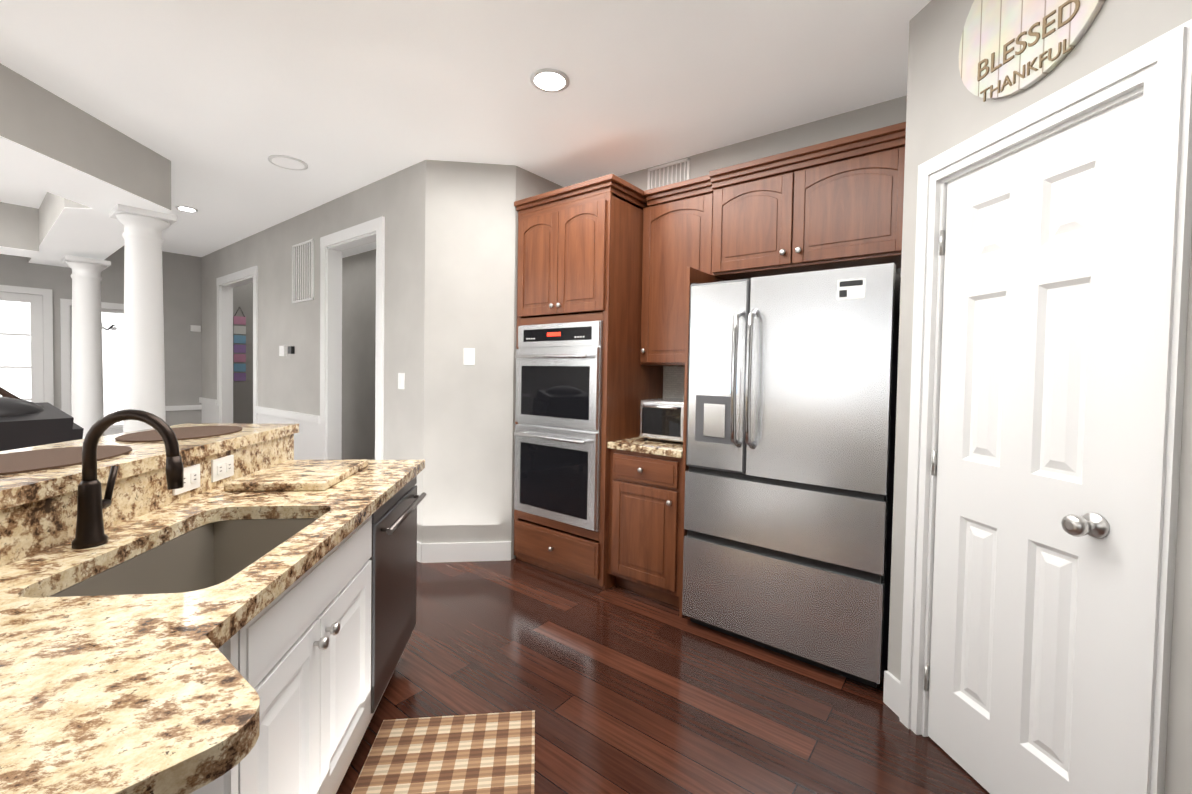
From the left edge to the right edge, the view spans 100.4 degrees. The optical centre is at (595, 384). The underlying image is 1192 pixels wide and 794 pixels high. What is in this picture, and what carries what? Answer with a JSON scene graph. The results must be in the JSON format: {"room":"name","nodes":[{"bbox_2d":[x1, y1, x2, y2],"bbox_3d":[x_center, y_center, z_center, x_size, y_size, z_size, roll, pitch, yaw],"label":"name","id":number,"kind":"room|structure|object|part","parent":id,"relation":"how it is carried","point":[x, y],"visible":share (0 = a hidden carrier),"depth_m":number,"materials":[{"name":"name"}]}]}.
{"room":"kitchen","nodes":[
{"label":"kitchen","id":0,"kind":"room"},
{"bbox_2d":[101,312,123,424],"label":"window","id":1,"kind":"structure","parent":0,"point":[113,351],"depth_m":6.76,"materials":[{"name":"white glass"}]},
{"bbox_2d":[0,246,252,428],"bbox_3d":[-6.509,-0.284,4.975,0.100,2.740,6.500,2,2,38],"label":"wall","id":2,"kind":"structure","parent":0,"point":[182,293],"depth_m":6.34,"materials":[{"name":"paint"}]},
{"bbox_2d":[0,292,43,402],"bbox_3d":[-6.399,0.054,5.115,0.040,2.060,0.950,2,2,38],"label":"window","id":3,"kind":"structure","parent":2,"relation":"attached to","point":[21,349],"depth_m":5.37,"materials":[{"name":"white glass"}]},
{"bbox_2d":[70,306,123,428],"bbox_3d":[-5.842,-0.186,5.864,0.025,1.420,0.520,2,2,38],"label":"window frame","id":4,"kind":"structure","parent":2,"relation":"in","point":[120,312],"depth_m":5.66,"materials":[{"name":"white wood"}]},
{"bbox_2d":[0,285,201,435],"bbox_3d":[-6.799,0.029,4.507,0.040,2.130,5.200,2,2,38],"label":"trim","id":5,"kind":"structure","parent":2,"relation":"attached to","point":[65,304],"depth_m":5.54,"materials":[{"name":"white wood"}]},
{"bbox_2d":[190,325,200,331],"bbox_3d":[-5.222,-0.732,6.476,0.040,0.080,0.100,2,2,38],"label":"box","id":6,"kind":"object","parent":2,"relation":"attached to","point":[194,328],"visible":1,"depth_m":6.46,"materials":[{"name":"white plastic"}]},
{"bbox_2d":[233,308,245,380],"bbox_3d":[-4.928,-0.566,6.870,0.016,1.028,0.140,2,2,38],"label":"sign","id":7,"kind":"object","parent":2,"relation":"attached to","point":[239,348],"visible":0.96,"depth_m":6.87,"materials":[{"name":"multicoloured"}]},
{"bbox_2d":[201,160,562,558],"bbox_3d":[-2.679,-0.225,5.271,5.555,2.740,1.100,2,2,38],"label":"wall","id":8,"kind":"structure","parent":0,"point":[451,260],"depth_m":3.45,"materials":[{"name":"paint"}]},
{"bbox_2d":[279,346,294,355],"bbox_3d":[-2.947,-0.324,4.761,0.358,0.089,0.030,2,2,38],"label":"thermostat","id":9,"kind":"object","parent":8,"relation":"in","point":[282,349],"depth_m":4.82,"materials":[{"name":"white plastic"}]},
{"bbox_2d":[292,239,313,302],"bbox_3d":[-2.654,-1.024,4.521,0.455,0.535,0.030,2,2,38],"label":"air vent","id":10,"kind":"object","parent":8,"relation":"in","point":[302,271],"depth_m":4.57,"materials":[{"name":"white metal"}]},
{"bbox_2d":[199,216,510,562],"bbox_3d":[-2.895,-0.076,4.994,5.567,2.450,0.455,2,2,38],"label":"trim","id":11,"kind":"structure","parent":8,"relation":"attached to","point":[317,437],"depth_m":4.32,"materials":[{"name":"white wood"}]},
{"bbox_2d":[398,373,404,388],"bbox_3d":[-1.365,-0.026,3.520,0.079,0.108,0.030,2,2,38],"label":"light switch","id":12,"kind":"object","parent":8,"relation":"in","point":[401,376],"depth_m":3.55,"materials":[{"name":"white plastic"}]},
{"bbox_2d":[463,348,474,364],"bbox_3d":[-0.872,-0.194,3.414,0.075,0.115,0.010,1,2,-7],"label":"light switch","id":13,"kind":"object","parent":8,"relation":"attached to","point":[469,356],"visible":1,"depth_m":3.41,"materials":[{"name":"white plastic"}]},
{"bbox_2d":[0,0,930,257],"bbox_3d":[-2.438,-1.522,1.755,12.600,0.050,6.700,2,2,38],"label":"ceiling","id":14,"kind":"structure","parent":0,"point":[216,103],"depth_m":2.43,"materials":[{"name":"paint"}]},
{"bbox_2d":[0,202,38,257],"bbox_3d":[-6.460,-1.411,3.266,0.460,0.394,3.699,2,2,38],"label":"beam","id":15,"kind":"structure","parent":14,"relation":"attached to","point":[19,230],"depth_m":4.50,"materials":[{"name":"paint"}]},
{"bbox_2d":[0,63,170,213],"bbox_3d":[-2.921,-1.313,1.008,0.520,0.344,5.900,1,2,-7],"label":"beam","id":16,"kind":"structure","parent":14,"relation":"attached to","point":[52,143],"depth_m":2.81,"materials":[{"name":"paint"}]},
{"bbox_2d":[28,192,169,267],"bbox_3d":[-4.533,-1.433,4.400,3.645,0.344,0.465,2,2,38],"label":"beam","id":17,"kind":"structure","parent":14,"relation":"attached to","point":[69,227],"depth_m":4.17,"materials":[{"name":"paint"}]},
{"bbox_2d":[102,323,116,330],"bbox_3d":[-6.243,-1.065,6.245,0.344,0.757,0.304,2,2,38],"label":"chandelier","id":18,"kind":"object","parent":14,"relation":"hanging from","point":[112,327],"visible":0.29,"depth_m":6.30,"materials":[{"name":"black"}]},
{"bbox_2d":[175,206,197,211],"bbox_3d":[-3.697,-1.587,4.489,0.160,0.009,0.160,2,2,38],"label":"recessed light","id":19,"kind":"object","parent":14,"relation":"in","point":[186,208],"visible":1,"depth_m":4.47,"materials":[{"name":"white"}]},
{"bbox_2d":[267,155,307,169],"bbox_3d":[-2.125,-1.531,3.431,0.240,0.009,0.240,2,2,38],"label":"recessed light","id":20,"kind":"object","parent":14,"relation":"in","point":[287,162],"visible":1,"depth_m":3.41,"materials":[{"name":"white plastic"}]},
{"bbox_2d":[530,68,569,92],"bbox_3d":[-0.223,-1.470,2.405,0.190,0.009,0.190,2,2,38],"label":"recessed light","id":21,"kind":"object","parent":14,"relation":"in","point":[551,80],"visible":1,"depth_m":2.39,"materials":[{"name":"white glass"}]},
{"bbox_2d":[342,95,906,459],"bbox_3d":[-1.460,-0.197,5.005,9.800,2.740,0.210,2,2,38],"label":"wall","id":22,"kind":"structure","parent":0,"point":[358,342],"depth_m":5.98,"materials":[{"name":"paint"}]},
{"bbox_2d":[647,157,689,189],"bbox_3d":[0.482,-1.363,3.323,0.320,0.230,0.008,2,2,38],"label":"air vent","id":23,"kind":"object","parent":22,"relation":"in","point":[669,173],"visible":0.56,"depth_m":3.32,"materials":[{"name":"white metal"}]},
{"bbox_2d":[634,182,717,369],"bbox_3d":[0.583,-0.647,3.192,0.505,1.051,0.317,2,2,38],"label":"upper cabinet","id":24,"kind":"object","parent":22,"relation":"attached to","point":[672,226],"depth_m":3.10,"materials":[{"name":"brown wood"}]},
{"bbox_2d":[683,422,686,433],"bbox_3d":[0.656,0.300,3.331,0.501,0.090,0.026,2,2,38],"label":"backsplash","id":25,"kind":"structure","parent":22,"relation":"attached to","point":[684,423],"depth_m":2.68,"materials":[{"name":"brown wood"}]},
{"bbox_2d":[706,158,813,281],"bbox_3d":[0.978,-0.892,2.853,0.519,0.530,0.357,2,2,38],"label":"upper cabinet","id":26,"kind":"object","parent":22,"relation":"attached to","point":[756,219],"depth_m":2.71,"materials":[{"name":"brown wood"}]},
{"bbox_2d":[806,134,905,270],"bbox_3d":[1.320,-0.879,2.584,0.589,0.530,0.357,2,2,38],"label":"upper cabinet","id":27,"kind":"object","parent":22,"relation":"attached to","point":[855,194],"depth_m":2.41,"materials":[{"name":"brown wood"}]},
{"bbox_2d":[336,558,989,793],"bbox_3d":[-2.487,1.266,1.830,12.600,0.050,6.700,2,2,38],"label":"floor","id":28,"kind":"structure","parent":0,"point":[619,690],"depth_m":2.04,"materials":[{"name":"brown wood"}]},
{"bbox_2d":[0,387,22,399],"bbox_3d":[-6.127,0.096,4.426,0.067,2.023,1.336,2,2,38],"label":"stair handrail","id":29,"kind":"object","parent":28,"relation":"on","point":[4,393],"visible":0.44,"depth_m":4.85,"materials":[{"name":"brown wood"}]},
{"bbox_2d":[0,397,83,450],"bbox_3d":[-3.642,0.623,2.767,1.197,1.147,1.070,2,2,23],"label":"recliner","id":30,"kind":"object","parent":28,"relation":"on","point":[24,423],"visible":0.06,"depth_m":2.70,"materials":[{"name":"grey leather"}]},
{"bbox_2d":[62,255,110,438],"bbox_3d":[-5.071,-0.061,4.953,0.310,2.346,0.310,2,2,38],"label":"column","id":31,"kind":"structure","parent":28,"relation":"on","point":[87,403],"depth_m":4.87,"materials":[{"name":"white paint"}]},
{"bbox_2d":[109,204,176,432],"bbox_3d":[-3.238,-0.017,3.563,0.310,2.396,0.311,2,2,38],"label":"column","id":32,"kind":"structure","parent":28,"relation":"on","point":[144,377],"depth_m":3.47,"materials":[{"name":"white paint"}]},
{"bbox_2d":[224,465,425,793],"bbox_3d":[-0.971,0.848,1.301,0.623,0.868,1.942,1,2,-7],"label":"kitchen island","id":33,"kind":"object","parent":28,"relation":"on","point":[313,744],"depth_m":1.48,"materials":[{"name":"white wood"}]},
{"bbox_2d":[0,459,423,793],"bbox_3d":[-0.846,0.401,1.030,0.754,0.040,2.525,1,2,-7],"label":"island countertop","id":34,"kind":"structure","parent":33,"relation":"on","point":[165,691],"depth_m":0.80,"materials":[{"name":"beige stone"}]},
{"bbox_2d":[60,409,187,548],"bbox_3d":[-1.092,0.214,1.183,0.226,0.315,0.107,1,2,-7],"label":"faucet","id":35,"kind":"object","parent":34,"relation":"on","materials":[{"name":"brown metal"}]},
{"bbox_2d":[44,513,319,592],"bbox_3d":[-0.931,0.524,1.207,0.374,0.242,0.624,1,2,-7],"label":"sink","id":36,"kind":"object","parent":34,"relation":"in","point":[199,556],"depth_m":1.40,"materials":[{"name":"grey metal"}]},
{"bbox_2d":[369,476,425,713],"bbox_3d":[-1.048,0.782,1.949,0.623,0.762,0.605,1,2,-7],"label":"dishwasher","id":37,"kind":"object","parent":33,"relation":"in","point":[393,559],"depth_m":1.88,"materials":[{"name":"grey metal"}]},
{"bbox_2d":[351,710,534,793],"bbox_3d":[-0.464,1.283,1.436,0.565,0.008,0.940,1,2,-7],"label":"rug","id":38,"kind":"object","parent":28,"relation":"on","point":[490,753],"visible":1,"depth_m":1.70,"materials":[{"name":"brown fabric"}]},
{"bbox_2d":[514,318,653,533],"bbox_3d":[-0.097,0.240,3.422,0.711,1.271,0.582,2,2,38],"label":"oven cabinet","id":39,"kind":"object","parent":28,"relation":"on","point":[579,386],"depth_m":3.14,"materials":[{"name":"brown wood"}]},
{"bbox_2d":[514,321,602,531],"bbox_3d":[-0.115,0.240,3.400,0.711,1.276,0.639,2,2,38],"label":"double oven","id":40,"kind":"object","parent":39,"relation":"in","point":[558,433],"depth_m":3.15,"materials":[{"name":"grey metal"}]},
{"bbox_2d":[602,446,688,617],"bbox_3d":[0.457,0.823,3.104,0.505,0.870,0.642,2,2,38],"label":"base cabinet","id":41,"kind":"object","parent":28,"relation":"on","point":[643,492],"depth_m":2.85,"materials":[{"name":"brown wood"}]},
{"bbox_2d":[606,434,686,453],"bbox_3d":[0.463,0.367,3.089,0.501,0.038,0.646,2,2,38],"label":"countertop","id":42,"kind":"structure","parent":41,"relation":"on","point":[656,446],"depth_m":2.89,"materials":[{"name":"beige stone"}]},
{"bbox_2d":[640,398,683,441],"bbox_3d":[0.523,0.222,3.102,0.375,0.250,0.417,2,2,38],"label":"toaster oven","id":43,"kind":"object","parent":42,"relation":"on","point":[662,419],"visible":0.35,"depth_m":2.98,"materials":[{"name":"silver metal"}]},
{"bbox_2d":[682,263,900,687],"bbox_3d":[1.006,0.380,2.552,0.927,1.806,0.767,2,2,38],"label":"fridge","id":44,"kind":"object","parent":28,"relation":"on","point":[790,452],"visible":1,"depth_m":2.26,"materials":[{"name":"grey metal"}]},
{"bbox_2d":[888,0,1191,793],"bbox_3d":[1.770,-0.004,-0.055,0.614,2.740,5.224,1,2,-7],"label":"wall","id":45,"kind":"structure","parent":0,"point":[946,110],"depth_m":1.68,"materials":[{"name":"paint"}]},
{"bbox_2d":[959,0,1104,101],"bbox_3d":[1.280,-1.119,1.474,0.022,0.470,0.470,1,2,-7],"label":"round sign","id":46,"kind":"object","parent":45,"relation":"attached to","point":[1007,48],"visible":1,"depth_m":1.50,"materials":[{"name":"brown wood"}]},
{"bbox_2d":[924,93,1142,793],"bbox_3d":[1.257,0.294,1.524,0.114,2.025,0.602,1,2,-7],"label":"pantry door","id":47,"kind":"structure","parent":45,"relation":"in","point":[1039,273],"depth_m":1.46,"materials":[{"name":"white wood"}]},
{"bbox_3d":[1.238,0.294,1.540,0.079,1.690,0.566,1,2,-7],"label":"pantry door knob","id":48,"kind":"part","parent":47,"relation":"part of","materials":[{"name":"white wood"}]},
{"bbox_2d":[883,19,1191,793],"bbox_3d":[1.523,0.301,-0.270,0.139,2.133,4.600,1,2,-7],"label":"door frame","id":49,"kind":"structure","parent":45,"relation":"attached to","point":[1157,72],"depth_m":1.18,"materials":[{"name":"white wood"}]}
]}

